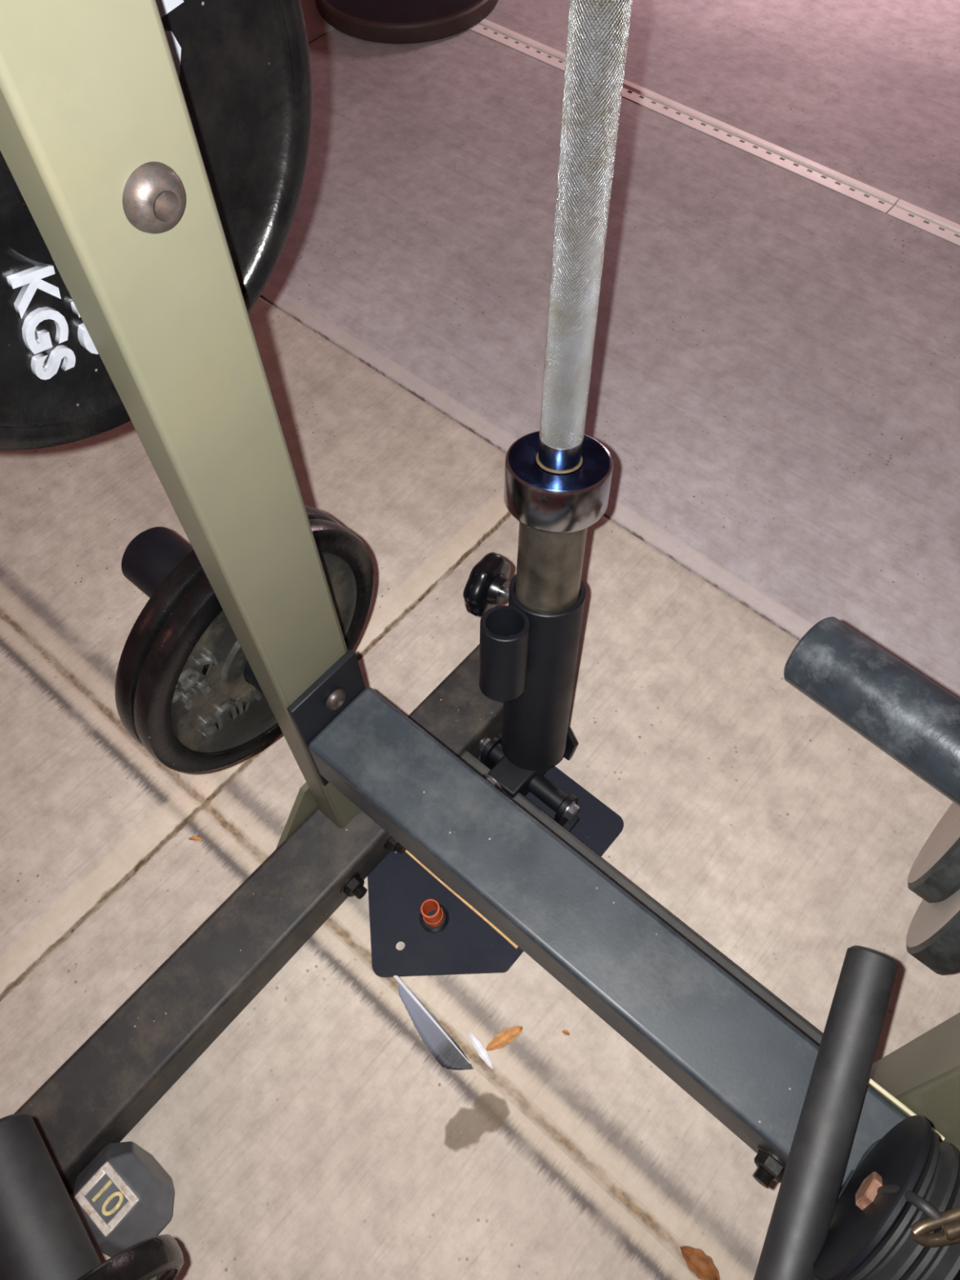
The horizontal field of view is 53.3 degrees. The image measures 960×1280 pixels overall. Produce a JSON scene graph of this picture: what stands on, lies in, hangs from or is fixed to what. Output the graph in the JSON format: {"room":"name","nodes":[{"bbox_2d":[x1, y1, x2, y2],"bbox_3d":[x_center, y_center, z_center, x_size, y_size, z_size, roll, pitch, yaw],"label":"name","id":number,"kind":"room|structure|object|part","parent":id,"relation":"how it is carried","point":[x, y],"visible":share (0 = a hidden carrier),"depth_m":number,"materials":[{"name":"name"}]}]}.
{"room":"gym","nodes":[
{"label":"gym","id":0,"kind":"room"},
{"bbox_2d":[0,0,959,1279],"bbox_3d":[0.089,-0.917,1.597,10.000,0.030,10.500,36,67,20],"label":"floor","id":1,"kind":"structure","parent":0,"point":[774,397],"depth_m":1.07,"materials":[{"name":"tile"}]},
{"bbox_2d":[71,1141,173,1257],"bbox_3d":[-0.336,0.495,0.722,0.080,0.071,0.227,36,67,20],"label":"dumbbell","id":2,"kind":"object","parent":1,"relation":"on","point":[123,1198],"visible":0.8,"depth_m":0.73,"materials":[{"name":"grey rubber"}]},
{"bbox_3d":[-0.282,0.422,0.723,0.040,0.002,0.032,36,67,20],"label":"number frame","id":3,"kind":"part","parent":2,"relation":"part of","materials":[{"name":"silver metal"}]},
{"bbox_2d":[188,835,203,840],"bbox_3d":[-0.278,0.195,0.933,0.014,0.007,0.005,3,60,4],"label":"leaf fragment","id":4,"kind":"object","parent":1,"relation":"on","point":[193,837],"visible":1,"depth_m":0.93,"materials":[{"name":"orange plant"}]},
{"bbox_2d":[315,0,497,44],"bbox_3d":[-0.131,-1.178,1.717,0.336,0.035,0.336,36,67,20],"label":"round base","id":5,"kind":"object","parent":1,"relation":"on","point":[381,21],"visible":1,"depth_m":1.64,"materials":[{"name":"black plastic"}]},
{"bbox_2d":[393,975,473,1070],"bbox_3d":[-0.050,0.339,0.841,0.022,0.006,0.112,-39,66,-19],"label":"blade","id":6,"kind":"object","parent":1,"relation":"on","point":[441,1045],"visible":1,"depth_m":0.83,"materials":[{"name":"silver metal"}]},
{"bbox_2d":[0,0,959,1279],"bbox_3d":[0.028,-0.036,0.161,0.950,1.542,0.728,36,67,20],"label":"frame","id":7,"kind":"object","parent":1,"relation":"on","point":[99,144],"visible":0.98,"depth_m":0.56,"materials":[{"name":"grey metal"}]},
{"bbox_2d":[76,1234,183,1279],"bbox_3d":[-0.215,0.365,0.508,0.120,0.120,0.019,-34,64,-17],"label":"weight plate","id":8,"kind":"object","parent":7,"relation":"on","point":[160,1257],"visible":1,"depth_m":0.50,"materials":[{"name":"black rubber"}]},
{"bbox_2d":[0,0,311,450],"bbox_3d":[-0.174,-0.201,0.392,0.030,0.263,0.263,36,67,20],"label":"weight plate","id":9,"kind":"object","parent":7,"relation":"hanging from","point":[243,68],"visible":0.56,"depth_m":0.44,"materials":[{"name":"black rubber"}]},
{"bbox_2d":[115,505,339,747],"bbox_3d":[-0.180,-0.004,0.736,0.020,0.224,0.224,36,67,20],"label":"weight plate","id":10,"kind":"object","parent":7,"relation":"attached to","point":[189,571],"visible":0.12,"depth_m":0.64,"materials":[{"name":"black rubber"}]},
{"bbox_2d":[133,518,373,773],"bbox_3d":[-0.165,0.008,0.729,0.020,0.224,0.224,36,67,20],"label":"weight plate","id":11,"kind":"object","parent":7,"relation":"attached to","point":[196,710],"visible":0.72,"depth_m":0.69,"materials":[{"name":"black metal"}]},
{"bbox_3d":[-0.109,0.062,0.724,0.006,0.135,0.062,36,67,20],"label":"flange plate","id":12,"kind":"part","parent":7,"relation":"part of","materials":[{"name":"black paint"}]},
{"bbox_3d":[0.221,0.306,0.548,0.053,0.010,0.014,-38,65,-19],"label":"hook rod","id":13,"kind":"part","parent":7,"relation":"part of","materials":[{"name":"metal"}]},
{"bbox_3d":[0.206,0.292,0.501,0.004,0.099,0.099,36,67,20],"label":"cheek plate","id":14,"kind":"part","parent":7,"relation":"part of","materials":[{"name":"black paint"}]},
{"bbox_2d":[906,888,959,974],"bbox_3d":[0.407,0.161,0.737,0.030,0.220,0.220,36,67,20],"label":"weight plate","id":15,"kind":"object","parent":7,"relation":"attached to","point":[933,935],"visible":0.8,"depth_m":0.70,"materials":[{"name":"metal"}]},
{"bbox_2d":[907,801,959,902],"bbox_3d":[0.402,0.132,0.759,0.024,0.178,0.178,36,67,20],"label":"weight plate","id":16,"kind":"object","parent":7,"relation":"on","point":[934,876],"visible":0.97,"depth_m":0.73,"materials":[{"name":"metal"}]},
{"bbox_2d":[910,1205,959,1247],"bbox_3d":[0.225,0.270,0.442,0.050,0.022,0.015,-10,60,-4],"label":"carabiner","id":17,"kind":"object","parent":7,"relation":"attached to","point":[949,1221],"visible":1,"depth_m":0.44,"materials":[{"name":"gold metal"}]},
{"bbox_3d":[0.235,0.314,0.488,0.004,0.096,0.096,36,67,20],"label":"cheek plate","id":18,"kind":"part","parent":7,"relation":"part of","materials":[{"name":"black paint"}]},
{"bbox_2d":[468,1031,493,1069],"bbox_3d":[0.001,0.356,0.830,0.007,0.007,0.036,-31,64,-16],"label":"fragment","id":19,"kind":"object","parent":1,"relation":"on","point":[482,1051],"visible":1,"depth_m":0.83,"materials":[{"name":"white"}]},
{"bbox_2d":[367,551,623,977],"bbox_3d":[-0.002,0.126,0.803,0.190,0.287,0.309,36,67,20],"label":"attachment","id":20,"kind":"object","parent":1,"relation":"on","point":[528,657],"visible":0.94,"depth_m":0.87,"materials":[{"name":"black metal"}]},
{"bbox_2d":[419,898,448,933],"bbox_3d":[-0.043,0.252,0.876,0.028,0.028,0.028,36,67,20],"label":"tube","id":21,"kind":"object","parent":20,"relation":"on","point":[430,904],"visible":1,"depth_m":0.88,"materials":[{"name":"plastic"}]},
{"bbox_2d":[405,849,518,949],"bbox_3d":[-0.018,0.241,0.894,0.140,0.003,0.003,36,67,20],"label":"wooden stick","id":22,"kind":"object","parent":20,"relation":"on","point":[461,899],"visible":0.94,"depth_m":0.89,"materials":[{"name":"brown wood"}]},
{"bbox_3d":[0.009,-0.044,0.787,0.029,0.055,0.054,36,67,20],"label":"clamp knob","id":23,"kind":"part","parent":20,"relation":"part of","materials":[{"name":"black plastic"}]},
{"bbox_3d":[-0.009,0.216,0.914,0.177,0.005,0.262,36,67,20],"label":"plate","id":24,"kind":"part","parent":20,"relation":"part of","materials":[{"name":"black metal"}]},
{"bbox_2d":[503,0,632,613],"bbox_3d":[0.069,-0.467,0.280,0.075,1.581,0.394,12,61,9],"label":"barbell","id":25,"kind":"object","parent":20,"relation":"on","point":[557,477],"visible":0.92,"depth_m":0.58,"materials":[{"name":"metal"}]},
{"bbox_3d":[0.071,0.090,0.931,0.056,0.060,0.006,36,67,20],"label":"yoke plate","id":26,"kind":"part","parent":20,"relation":"part of","materials":[{"name":"black paint"}]},
{"bbox_2d":[485,1026,523,1050],"bbox_3d":[0.021,0.348,0.834,0.036,0.007,0.012,-27,62,-13],"label":"dry leaf","id":27,"kind":"object","parent":1,"relation":"on","point":[507,1036],"visible":1,"depth_m":0.83,"materials":[{"name":"orange plant"}]},
{"bbox_2d":[562,1030,569,1035],"bbox_3d":[0.075,0.343,0.835,0.007,0.007,0.004,36,67,20],"label":"leaf fragment","id":28,"kind":"object","parent":1,"relation":"on","point":[565,1032],"visible":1,"depth_m":0.83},
{"bbox_2d":[469,18,898,213],"bbox_3d":[-0.461,-1.415,1.888,2.815,0.007,0.036,36,67,20],"label":"strip","id":29,"kind":"object","parent":1,"relation":"on","point":[876,195],"visible":0.78,"depth_m":1.50,"materials":[{"name":"white plastic"}]},
{"bbox_2d":[680,1245,719,1279],"bbox_3d":[0.171,0.486,0.744,0.034,0.012,0.018,36,67,20],"label":"dry leaf","id":30,"kind":"object","parent":1,"relation":"on","point":[699,1263],"visible":1,"depth_m":0.74,"materials":[{"name":"brown plant"}]},
{"bbox_2d":[887,199,959,245],"bbox_3d":[1.352,-0.082,1.049,1.982,0.007,0.036,36,67,20],"label":"strip","id":31,"kind":"object","parent":1,"relation":"on","point":[901,211],"visible":1,"depth_m":1.38,"materials":[{"name":"white plastic"}]}
]}

